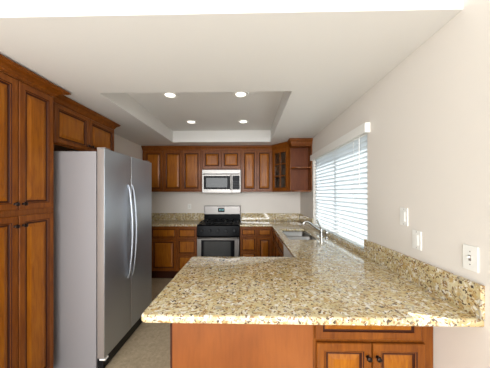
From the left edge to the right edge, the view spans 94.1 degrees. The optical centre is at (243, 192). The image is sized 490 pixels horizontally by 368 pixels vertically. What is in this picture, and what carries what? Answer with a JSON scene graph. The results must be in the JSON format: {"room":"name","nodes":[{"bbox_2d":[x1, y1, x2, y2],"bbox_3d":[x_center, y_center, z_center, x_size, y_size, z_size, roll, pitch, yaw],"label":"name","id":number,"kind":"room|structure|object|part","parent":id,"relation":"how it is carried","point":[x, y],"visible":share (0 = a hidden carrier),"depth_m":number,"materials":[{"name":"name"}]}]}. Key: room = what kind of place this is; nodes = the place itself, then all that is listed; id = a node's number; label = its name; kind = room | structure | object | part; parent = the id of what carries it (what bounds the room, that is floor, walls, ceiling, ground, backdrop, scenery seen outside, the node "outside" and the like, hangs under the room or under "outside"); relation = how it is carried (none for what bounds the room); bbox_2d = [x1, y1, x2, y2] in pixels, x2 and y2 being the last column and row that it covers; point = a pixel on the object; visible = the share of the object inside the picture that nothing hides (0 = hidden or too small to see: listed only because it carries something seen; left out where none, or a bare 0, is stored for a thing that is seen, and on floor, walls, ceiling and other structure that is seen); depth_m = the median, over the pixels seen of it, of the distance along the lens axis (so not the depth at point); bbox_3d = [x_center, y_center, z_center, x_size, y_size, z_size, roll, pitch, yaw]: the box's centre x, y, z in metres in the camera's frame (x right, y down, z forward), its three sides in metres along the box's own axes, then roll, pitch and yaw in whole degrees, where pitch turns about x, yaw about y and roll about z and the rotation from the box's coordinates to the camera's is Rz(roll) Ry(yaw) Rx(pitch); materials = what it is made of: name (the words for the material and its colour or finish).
{"room":"kitchen","nodes":[
{"label":"kitchen","id":0,"kind":"room"},
{"bbox_2d":[114,134,141,159],"bbox_3d":[-2.014,0.185,2.934,0.100,2.750,3.505,0,0,1],"label":"wall","id":1,"kind":"structure","parent":0,"point":[122,145],"depth_m":3.83,"materials":[{"name":"beige paint"}]},
{"bbox_2d":[53,95,120,150],"bbox_3d":[-1.794,-0.660,2.490,0.355,0.450,0.988,0,0,1],"label":"upper cabinet","id":2,"kind":"object","parent":1,"relation":"attached to","point":[76,127],"visible":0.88,"depth_m":2.30,"materials":[{"name":"brown wood"}]},
{"bbox_3d":[-1.670,-0.625,2.231,0.020,0.350,0.434,0,0,1],"label":"door","id":3,"kind":"part","parent":2,"relation":"part of","materials":[{"name":"brown wood"}]},
{"bbox_3d":[-1.794,-0.847,2.490,0.355,0.077,0.988,0,0,1],"label":"crown molding","id":4,"kind":"part","parent":2,"relation":"part of","materials":[{"name":"brown wood"}]},
{"bbox_3d":[-1.660,-0.625,2.681,0.020,0.350,0.455,0,0,1],"label":"door","id":5,"kind":"part","parent":2,"relation":"part of","materials":[{"name":"brown wood"}]},
{"bbox_2d":[105,278,172,367],"bbox_3d":[-1.893,1.610,1.113,6.165,0.100,7.340,0,0,1],"label":"floor","id":6,"kind":"structure","parent":0,"point":[148,346],"depth_m":2.30,"materials":[{"name":"beige tile"}]},
{"bbox_2d":[0,54,70,367],"bbox_3d":[-1.763,0.339,1.678,0.452,2.442,0.705,0,0,1],"label":"pantry cabinet","id":7,"kind":"object","parent":6,"relation":"on","point":[26,98],"visible":1,"depth_m":1.70,"materials":[{"name":"brown wood"}]},
{"bbox_3d":[-1.617,0.820,1.480,0.020,1.310,0.292,0,0,1],"label":"door","id":8,"kind":"part","parent":7,"relation":"part of","materials":[{"name":"brown wood"}]},
{"bbox_3d":[-1.617,-0.341,1.480,0.020,0.922,0.292,0,0,1],"label":"door","id":9,"kind":"part","parent":7,"relation":"part of","materials":[{"name":"brown wood"}]},
{"bbox_3d":[-1.610,0.820,1.777,0.020,1.310,0.290,0,0,1],"label":"door","id":10,"kind":"part","parent":7,"relation":"part of","materials":[{"name":"brown wood"}]},
{"bbox_3d":[-1.610,-0.341,1.777,0.020,0.922,0.290,0,0,1],"label":"door","id":11,"kind":"part","parent":7,"relation":"part of","materials":[{"name":"brown wood"}]},
{"bbox_3d":[-1.763,-0.849,1.678,0.452,0.067,0.705,0,0,1],"label":"crown molding","id":12,"kind":"part","parent":7,"relation":"part of","materials":[{"name":"brown wood"}]},
{"bbox_2d":[53,147,151,367],"bbox_3d":[-1.547,0.578,2.479,0.812,1.965,0.973,0,0,1],"label":"refrigerator","id":13,"kind":"object","parent":6,"relation":"on","point":[102,198],"visible":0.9,"depth_m":2.00,"materials":[{"name":"grey metal"}]},
{"bbox_3d":[-1.238,0.529,2.212,0.068,1.838,0.453,0,0,1],"label":"door","id":14,"kind":"part","parent":13,"relation":"part of","materials":[{"name":"silver metal"}]},
{"bbox_3d":[-1.176,0.400,2.379,0.066,0.975,0.021,0,0,1],"label":"handle","id":15,"kind":"part","parent":13,"relation":"part of","materials":[{"name":"silver metal"}]},
{"bbox_3d":[-1.174,0.400,2.461,0.066,0.975,0.021,0,0,1],"label":"handle","id":16,"kind":"part","parent":13,"relation":"part of","materials":[{"name":"silver metal"}]},
{"bbox_3d":[-1.227,0.529,2.703,0.068,1.838,0.512,0,0,1],"label":"door","id":17,"kind":"part","parent":13,"relation":"part of","materials":[{"name":"silver metal"}]},
{"bbox_2d":[152,226,177,277],"bbox_3d":[-1.556,1.081,4.385,0.739,0.959,0.578,0,0,1],"label":"base cabinet","id":18,"kind":"object","parent":6,"relation":"on","point":[164,238],"visible":0.57,"depth_m":4.10,"materials":[{"name":"brown wood"}]},
{"bbox_3d":[-1.433,0.723,4.104,0.458,0.190,0.020,0,0,1],"label":"drawer","id":19,"kind":"part","parent":18,"relation":"part of","materials":[{"name":"brown wood"}]},
{"bbox_3d":[-1.433,1.113,4.104,0.458,0.563,0.020,0,0,1],"label":"door","id":20,"kind":"part","parent":18,"relation":"part of","materials":[{"name":"brown wood"}]},
{"bbox_2d":[152,220,202,226],"bbox_3d":[-1.375,0.580,4.377,1.113,0.040,0.590,0,0,1],"label":"countertop","id":21,"kind":"structure","parent":18,"relation":"on","point":[190,223],"depth_m":4.33,"materials":[{"name":"stone"}]},
{"bbox_2d":[177,226,196,271],"bbox_3d":[-1.004,1.081,4.373,0.365,0.959,0.578,0,0,1],"label":"base cabinet","id":22,"kind":"object","parent":6,"relation":"on","point":[186,236],"visible":0.64,"depth_m":4.09,"materials":[{"name":"brown wood"}]},
{"bbox_3d":[-1.011,1.257,4.094,0.342,0.276,0.020,0,0,1],"label":"drawer","id":23,"kind":"part","parent":22,"relation":"part of","materials":[{"name":"brown wood"}]},
{"bbox_3d":[-1.011,0.969,4.094,0.342,0.273,0.020,0,0,1],"label":"drawer","id":24,"kind":"part","parent":22,"relation":"part of","materials":[{"name":"brown wood"}]},
{"bbox_3d":[-1.011,0.723,4.094,0.342,0.190,0.020,0,0,1],"label":"drawer","id":25,"kind":"part","parent":22,"relation":"part of","materials":[{"name":"brown wood"}]},
{"bbox_2d":[197,206,240,256],"bbox_3d":[-0.438,0.909,4.303,0.753,1.302,0.683,0,0,1],"label":"gas range","id":26,"kind":"object","parent":6,"relation":"on","point":[218,235],"visible":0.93,"depth_m":4.02,"materials":[{"name":"silver metal"}]},
{"bbox_3d":[-0.445,0.795,3.991,0.717,0.023,0.060,0,0,1],"label":"handle","id":27,"kind":"part","parent":26,"relation":"part of","materials":[{"name":"silver metal"}]},
{"bbox_3d":[-0.444,1.012,4.044,0.749,0.455,0.050,0,0,1],"label":"oven door","id":28,"kind":"part","parent":26,"relation":"part of","materials":[{"name":"silver metal"}]},
{"bbox_3d":[-0.450,0.998,4.018,0.593,0.335,0.003,0,0,1],"label":"door glass","id":29,"kind":"part","parent":26,"relation":"part of","materials":[{"name":"black glass"}]},
{"bbox_3d":[-0.444,0.669,4.041,0.753,0.212,0.060,0,0,1],"label":"control panel","id":30,"kind":"part","parent":26,"relation":"part of","materials":[{"name":"black metal"}]},
{"bbox_2d":[198,221,240,224],"bbox_3d":[-0.438,0.577,4.324,0.753,0.030,0.525,0,0,1],"label":"cooktop","id":31,"kind":"object","parent":26,"relation":"in","point":[204,222],"depth_m":4.09,"materials":[{"name":"black metal"}]},
{"bbox_3d":[-0.426,0.345,4.585,0.721,0.159,0.006,0,0,1],"label":"backguard panel","id":32,"kind":"part","parent":26,"relation":"part of","materials":[{"name":"silver metal"}]},
{"bbox_2d":[170,323,312,367],"bbox_3d":[-0.006,1.081,1.650,0.820,0.959,0.682,0,0,1],"label":"panel","id":33,"kind":"object","parent":6,"relation":"on","point":[192,345],"visible":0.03,"depth_m":1.31,"materials":[{"name":"brown wood"}]},
{"bbox_3d":[-0.417,1.081,1.325,0.012,0.959,0.014,0,0,1],"label":"corner trim","id":34,"kind":"part","parent":33,"relation":"part of","materials":[{"name":"brown wood"}]},
{"bbox_2d":[240,227,256,256],"bbox_3d":[0.098,1.081,4.348,0.304,0.959,0.578,0,0,1],"label":"base cabinet","id":35,"kind":"object","parent":6,"relation":"on","point":[248,235],"visible":0.55,"depth_m":4.06,"materials":[{"name":"brown wood"}]},
{"bbox_3d":[0.091,1.228,4.069,0.276,0.335,0.020,0,0,1],"label":"drawer","id":36,"kind":"part","parent":35,"relation":"part of","materials":[{"name":"brown wood"}]},
{"bbox_3d":[0.091,0.917,4.069,0.276,0.255,0.020,0,0,1],"label":"drawer","id":37,"kind":"part","parent":35,"relation":"part of","materials":[{"name":"brown wood"}]},
{"bbox_3d":[0.091,0.702,4.069,0.276,0.147,0.020,0,0,1],"label":"drawer","id":38,"kind":"part","parent":35,"relation":"part of","materials":[{"name":"brown wood"}]},
{"bbox_2d":[257,227,272,256],"bbox_3d":[0.393,1.081,4.341,0.285,0.959,0.578,0,0,1],"label":"base cabinet","id":39,"kind":"object","parent":6,"relation":"on","point":[264,234],"visible":0.56,"depth_m":4.05,"materials":[{"name":"brown wood"}]},
{"bbox_3d":[0.380,0.702,4.062,0.248,0.147,0.020,0,0,1],"label":"drawer","id":40,"kind":"part","parent":39,"relation":"part of","materials":[{"name":"brown wood"}]},
{"bbox_3d":[0.380,1.093,4.062,0.248,0.605,0.020,0,0,1],"label":"door","id":41,"kind":"part","parent":39,"relation":"part of","materials":[{"name":"brown wood"}]},
{"bbox_2d":[284,245,292,256],"bbox_3d":[0.746,1.082,2.424,0.619,0.956,0.596,0,0,1],"label":"dishwasher","id":42,"kind":"object","parent":6,"relation":"on","point":[286,252],"visible":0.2,"depth_m":2.51,"materials":[{"name":"silver plastic"}]},
{"bbox_2d":[273,229,314,256],"bbox_3d":[0.809,1.081,3.394,0.623,0.959,1.333,0,0,1],"label":"base cabinet","id":43,"kind":"object","parent":6,"relation":"on","point":[278,245],"visible":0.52,"depth_m":3.33,"materials":[{"name":"brown wood"}]},
{"bbox_3d":[0.516,1.093,3.792,0.020,0.605,0.370,0,0,1],"label":"door","id":44,"kind":"part","parent":43,"relation":"part of","materials":[{"name":"brown wood"}]},
{"bbox_3d":[0.507,0.702,3.410,0.020,0.147,0.375,0,0,1],"label":"drawer","id":45,"kind":"part","parent":43,"relation":"part of","materials":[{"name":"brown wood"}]},
{"bbox_3d":[0.507,1.093,3.410,0.020,0.605,0.375,0,0,1],"label":"door","id":46,"kind":"part","parent":43,"relation":"part of","materials":[{"name":"brown wood"}]},
{"bbox_3d":[0.498,0.702,2.978,0.020,0.147,0.468,0,0,1],"label":"drawer","id":47,"kind":"part","parent":43,"relation":"part of","materials":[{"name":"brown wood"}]},
{"bbox_2d":[141,221,483,326],"bbox_3d":[0.335,0.580,2.831,1.548,0.040,3.605,0,0,1],"label":"countertop","id":48,"kind":"structure","parent":43,"relation":"on","point":[325,281],"depth_m":1.27,"materials":[{"name":"stone"}]},
{"bbox_2d":[282,231,315,239],"bbox_3d":[0.750,0.695,3.154,0.383,0.190,0.826,0,0,1],"label":"sink","id":49,"kind":"object","parent":48,"relation":"in","point":[291,235],"visible":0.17,"depth_m":3.35,"materials":[{"name":"silver metal"}]},
{"bbox_3d":[0.755,0.696,3.362,0.383,0.189,0.409,0,0,1],"label":"bowl","id":50,"kind":"part","parent":49,"relation":"part of","materials":[{"name":"silver metal"}]},
{"bbox_3d":[0.746,0.696,2.945,0.383,0.189,0.409,0,0,1],"label":"bowl","id":51,"kind":"part","parent":49,"relation":"part of","materials":[{"name":"silver metal"}]},
{"bbox_2d":[302,219,323,236],"bbox_3d":[0.899,0.450,2.940,0.275,0.220,0.060,0,0,1],"label":"faucet","id":52,"kind":"object","parent":48,"relation":"on","point":[317,220],"visible":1,"depth_m":2.93,"materials":[{"name":"silver metal"}]},
{"bbox_3d":[0.884,0.427,2.941,0.243,0.143,0.032,0,0,1],"label":"spout","id":53,"kind":"part","parent":52,"relation":"part of","materials":[{"name":"silver metal"}]},
{"bbox_2d":[312,225,363,255],"bbox_3d":[1.133,0.539,2.841,0.090,0.041,1.667,0,0,1],"label":"window ledge","id":54,"kind":"object","parent":48,"relation":"on","point":[346,243],"visible":0.54,"depth_m":2.43,"materials":[{"name":"stone"}]},
{"bbox_2d":[313,325,432,367],"bbox_3d":[0.741,1.081,1.593,0.674,0.959,0.702,0,0,1],"label":"base cabinet","id":55,"kind":"object","parent":6,"relation":"on","point":[334,346],"visible":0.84,"depth_m":1.28,"materials":[{"name":"brown wood"}]},
{"bbox_3d":[0.566,1.111,1.288,0.306,0.537,0.020,0,0,1],"label":"door","id":56,"kind":"part","parent":55,"relation":"part of","materials":[{"name":"brown wood"}]},
{"bbox_3d":[0.700,0.726,1.284,0.589,0.192,0.020,0,0,1],"label":"drawer","id":57,"kind":"part","parent":55,"relation":"part of","materials":[{"name":"brown wood"}]},
{"bbox_3d":[0.694,0.915,1.259,0.030,0.030,0.032,0,0,1],"label":"knob","id":58,"kind":"part","parent":55,"relation":"part of","materials":[{"name":"brown metal"}]},
{"bbox_3d":[0.747,0.915,1.258,0.030,0.030,0.032,0,0,1],"label":"knob","id":59,"kind":"part","parent":55,"relation":"part of","materials":[{"name":"brown metal"}]},
{"bbox_3d":[0.869,1.111,1.281,0.288,0.537,0.020,0,0,1],"label":"door","id":60,"kind":"part","parent":55,"relation":"part of","materials":[{"name":"brown wood"}]},
{"bbox_2d":[152,192,299,220],"bbox_3d":[-0.376,0.185,4.700,3.295,2.750,0.100,0,0,1],"label":"wall","id":61,"kind":"structure","parent":0,"point":[162,202],"depth_m":4.65,"materials":[{"name":"beige paint"}]},
{"bbox_2d":[141,146,163,191],"bbox_3d":[-1.722,-0.456,4.487,0.404,0.866,0.383,0,0,1],"label":"upper cabinet","id":62,"kind":"object","parent":61,"relation":"attached to","point":[154,154],"visible":0.68,"depth_m":4.33,"materials":[{"name":"brown wood"}]},
{"bbox_3d":[-1.725,-0.845,4.325,0.404,0.089,0.059,0,0,1],"label":"crown molding","id":63,"kind":"part","parent":62,"relation":"part of","materials":[{"name":"brown wood"}]},
{"bbox_2d":[152,213,203,219],"bbox_3d":[-1.360,0.485,4.662,1.130,0.150,0.020,0,0,1],"label":"backsplash","id":64,"kind":"structure","parent":61,"relation":"attached to","point":[155,216],"depth_m":4.65,"materials":[{"name":"stone"}]},
{"bbox_2d":[162,146,201,191],"bbox_3d":[-1.151,-0.456,4.474,0.736,0.866,0.383,0,0,1],"label":"upper cabinet","id":65,"kind":"object","parent":61,"relation":"attached to","point":[182,164],"visible":0.94,"depth_m":4.32,"materials":[{"name":"brown wood"}]},
{"bbox_3d":[-1.337,-0.419,4.332,0.346,0.753,0.020,0,0,1],"label":"door","id":66,"kind":"part","parent":65,"relation":"part of","materials":[{"name":"brown wood"}]},
{"bbox_3d":[-1.155,-0.845,4.312,0.736,0.089,0.059,0,0,1],"label":"crown molding","id":67,"kind":"part","parent":65,"relation":"part of","materials":[{"name":"brown wood"}]},
{"bbox_3d":[-0.982,-0.419,4.323,0.349,0.753,0.020,0,0,1],"label":"door","id":68,"kind":"part","parent":65,"relation":"part of","materials":[{"name":"brown wood"}]},
{"bbox_2d":[201,145,240,169],"bbox_3d":[-0.411,-0.667,4.457,0.742,0.444,0.383,0,0,1],"label":"upper cabinet","id":69,"kind":"object","parent":61,"relation":"attached to","point":[219,157],"visible":0.84,"depth_m":4.31,"materials":[{"name":"brown wood"}]},
{"bbox_3d":[-0.594,-0.630,4.315,0.353,0.331,0.020,0,0,1],"label":"door","id":70,"kind":"part","parent":69,"relation":"part of","materials":[{"name":"brown wood"}]},
{"bbox_3d":[-0.415,-0.845,4.295,0.742,0.089,0.059,0,0,1],"label":"crown molding","id":71,"kind":"part","parent":69,"relation":"part of","materials":[{"name":"brown wood"}]},
{"bbox_2d":[202,170,240,192],"bbox_3d":[-0.406,-0.220,4.421,0.720,0.431,0.448,0,0,1],"label":"microwave","id":72,"kind":"object","parent":69,"relation":"attached to","point":[213,181],"visible":0.98,"depth_m":4.24,"materials":[{"name":"silver metal"}]},
{"bbox_3d":[-0.490,-0.175,4.262,0.558,0.343,0.029,0,0,1],"label":"door","id":73,"kind":"part","parent":72,"relation":"part of","materials":[{"name":"silver metal"}]},
{"bbox_3d":[-0.490,-0.195,4.246,0.499,0.251,0.003,0,0,1],"label":"door glass","id":74,"kind":"part","parent":72,"relation":"part of","materials":[{"name":"grey glass"}]},
{"bbox_3d":[-0.130,-0.175,4.253,0.160,0.343,0.029,0,0,1],"label":"control panel","id":75,"kind":"part","parent":72,"relation":"part of","materials":[{"name":"silver metal"}]},
{"bbox_3d":[-0.233,-0.630,4.306,0.352,0.331,0.020,0,0,1],"label":"door","id":76,"kind":"part","parent":69,"relation":"part of","materials":[{"name":"brown wood"}]},
{"bbox_2d":[241,145,271,191],"bbox_3d":[0.255,-0.456,4.442,0.589,0.866,0.383,0,0,1],"label":"upper cabinet","id":77,"kind":"object","parent":61,"relation":"attached to","point":[256,160],"visible":1,"depth_m":4.29,"materials":[{"name":"brown wood"}]},
{"bbox_3d":[0.116,-0.419,4.298,0.272,0.753,0.020,0,0,1],"label":"door","id":78,"kind":"part","parent":77,"relation":"part of","materials":[{"name":"brown wood"}]},
{"bbox_3d":[0.252,-0.845,4.280,0.589,0.089,0.059,0,0,1],"label":"crown molding","id":79,"kind":"part","parent":77,"relation":"part of","materials":[{"name":"brown wood"}]},
{"bbox_3d":[0.396,-0.419,4.292,0.273,0.753,0.020,0,0,1],"label":"door","id":80,"kind":"part","parent":77,"relation":"part of","materials":[{"name":"brown wood"}]},
{"bbox_2d":[241,213,298,220],"bbox_3d":[0.543,0.485,4.619,1.173,0.150,0.020,0,0,1],"label":"backsplash","id":81,"kind":"structure","parent":61,"relation":"attached to","point":[244,216],"depth_m":4.61,"materials":[{"name":"stone"}]},
{"bbox_2d":[0,0,462,145],"bbox_3d":[-0.427,-1.167,2.898,3.075,0.545,3.505,0,0,1],"label":"ceiling","id":82,"kind":"structure","parent":0,"point":[301,64],"depth_m":1.50,"materials":[{"name":"white paint"}]},
{"bbox_2d":[161,92,178,98],"bbox_3d":[-0.817,-1.090,2.542,0.184,0.010,0.184,0,0,1],"label":"recessed light","id":83,"kind":"object","parent":82,"relation":"in","point":[172,95],"visible":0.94,"depth_m":2.54,"materials":[{"name":"white plastic"}]},
{"bbox_2d":[185,120,196,123],"bbox_3d":[-0.801,-1.090,3.507,0.184,0.010,0.184,0,0,1],"label":"recessed light","id":84,"kind":"object","parent":82,"relation":"in","point":[186,121],"visible":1,"depth_m":3.48,"materials":[{"name":"white"}]},
{"bbox_2d":[232,92,248,97],"bbox_3d":[-0.029,-1.090,2.524,0.184,0.010,0.184,0,0,1],"label":"recessed light","id":85,"kind":"object","parent":82,"relation":"in","point":[235,94],"visible":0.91,"depth_m":2.52,"materials":[{"name":"white"}]},
{"bbox_2d":[237,120,248,123],"bbox_3d":[0.001,-1.090,3.489,0.184,0.010,0.184,0,0,1],"label":"recessed light","id":86,"kind":"object","parent":82,"relation":"in","point":[238,121],"visible":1,"depth_m":3.47,"materials":[{"name":"white"}]},
{"bbox_2d":[300,0,489,367],"bbox_3d":[1.128,0.035,0.995,0.120,3.050,7.240,0,0,1],"label":"wall","id":87,"kind":"structure","parent":0,"point":[428,138],"depth_m":1.25,"materials":[{"name":"beige paint"}]},
{"bbox_2d":[271,142,289,191],"bbox_3d":[0.822,-0.456,4.274,0.636,0.866,0.692,0,0,1],"label":"upper cabinet","id":88,"kind":"object","parent":87,"relation":"attached to","point":[281,151],"visible":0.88,"depth_m":4.23,"materials":[{"name":"brown wood"}]},
{"bbox_3d":[0.656,-0.840,4.115,0.059,0.099,0.423,0,0,-37],"label":"crown molding","id":89,"kind":"part","parent":88,"relation":"part of","materials":[{"name":"brown wood"}]},
{"bbox_2d":[287,138,312,191],"bbox_3d":[0.941,-0.456,3.828,0.378,0.866,0.261,0,0,1],"label":"open shelf","id":90,"kind":"object","parent":87,"relation":"attached to","point":[300,148],"visible":1,"depth_m":3.94,"materials":[{"name":"brown wood"}]},
{"bbox_3d":[0.969,-0.424,3.951,0.328,0.802,0.013,0,0,1],"label":"panel","id":91,"kind":"part","parent":90,"relation":"part of","materials":[{"name":"brown wood"}]},
{"bbox_3d":[0.941,-0.836,3.828,0.378,0.107,0.261,0,0,1],"label":"crown molding","id":92,"kind":"part","parent":90,"relation":"part of","materials":[{"name":"brown wood"}]},
{"bbox_3d":[0.967,-0.800,3.846,0.328,0.050,0.198,0,0,1],"label":"rail","id":93,"kind":"part","parent":90,"relation":"part of","materials":[{"name":"brown wood"}]},
{"bbox_3d":[1.123,-0.409,3.842,0.014,0.732,0.198,0,0,1],"label":"panel","id":94,"kind":"part","parent":90,"relation":"part of","materials":[{"name":"brown wood"}]},
{"bbox_2d":[299,213,312,226],"bbox_3d":[1.129,0.485,4.135,0.020,0.150,0.920,0,0,1],"label":"backsplash","id":95,"kind":"structure","parent":87,"relation":"attached to","point":[302,218],"depth_m":4.10,"materials":[{"name":"stone"}]},
{"bbox_2d":[318,184,363,244],"bbox_3d":[1.204,-0.033,2.838,0.048,1.115,1.670,0,0,1],"label":"window","id":96,"kind":"structure","parent":87,"relation":"in","point":[340,184],"depth_m":2.81,"materials":[{"name":"white plastic"}]},
{"bbox_2d":[310,122,369,248],"bbox_3d":[1.118,-0.048,2.835,0.104,1.121,1.750,0,0,1],"label":"window blind","id":97,"kind":"object","parent":96,"relation":"attached to","point":[345,158],"visible":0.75,"depth_m":2.54,"materials":[{"name":"white plastic"}]},
{"bbox_3d":[1.156,-0.022,3.390,0.052,1.035,0.004,0,0,1],"label":"ladder cord","id":98,"kind":"part","parent":97,"relation":"part of","materials":[{"name":"white fabric"}]},
{"bbox_3d":[1.144,0.503,2.840,0.044,0.020,1.646,0,0,1],"label":"rail","id":99,"kind":"part","parent":97,"relation":"part of","materials":[{"name":"white plastic"}]},
{"bbox_3d":[1.131,-0.022,2.290,0.052,1.035,0.004,0,0,1],"label":"ladder cord","id":100,"kind":"part","parent":97,"relation":"part of","materials":[{"name":"white fabric"}]},
{"bbox_2d":[400,207,407,225],"bbox_3d":[1.075,0.158,1.529,0.010,0.118,0.075,0,0,1],"label":"light switch","id":101,"kind":"object","parent":87,"relation":"attached to","point":[403,211],"visible":1,"depth_m":1.52,"materials":[{"name":"white plastic"}]},
{"bbox_2d":[412,230,421,250],"bbox_3d":[1.072,0.290,1.412,0.010,0.116,0.075,0,0,1],"label":"light switch","id":102,"kind":"object","parent":87,"relation":"attached to","point":[416,235],"visible":1,"depth_m":1.40,"materials":[{"name":"white plastic"}]},
{"bbox_2d":[364,239,484,319],"bbox_3d":[1.070,0.485,1.516,0.020,0.150,1.020,0,0,1],"label":"backsplash","id":103,"kind":"structure","parent":87,"relation":"attached to","point":[468,295],"depth_m":1.26,"materials":[{"name":"stone"}]},
{"bbox_2d":[463,244,478,272],"bbox_3d":[1.060,0.305,1.070,0.019,0.116,0.075,0,0,1],"label":"light switch","id":104,"kind":"object","parent":87,"relation":"attached to","point":[470,253],"visible":1,"depth_m":1.06,"materials":[{"name":"white plastic"}]}
]}

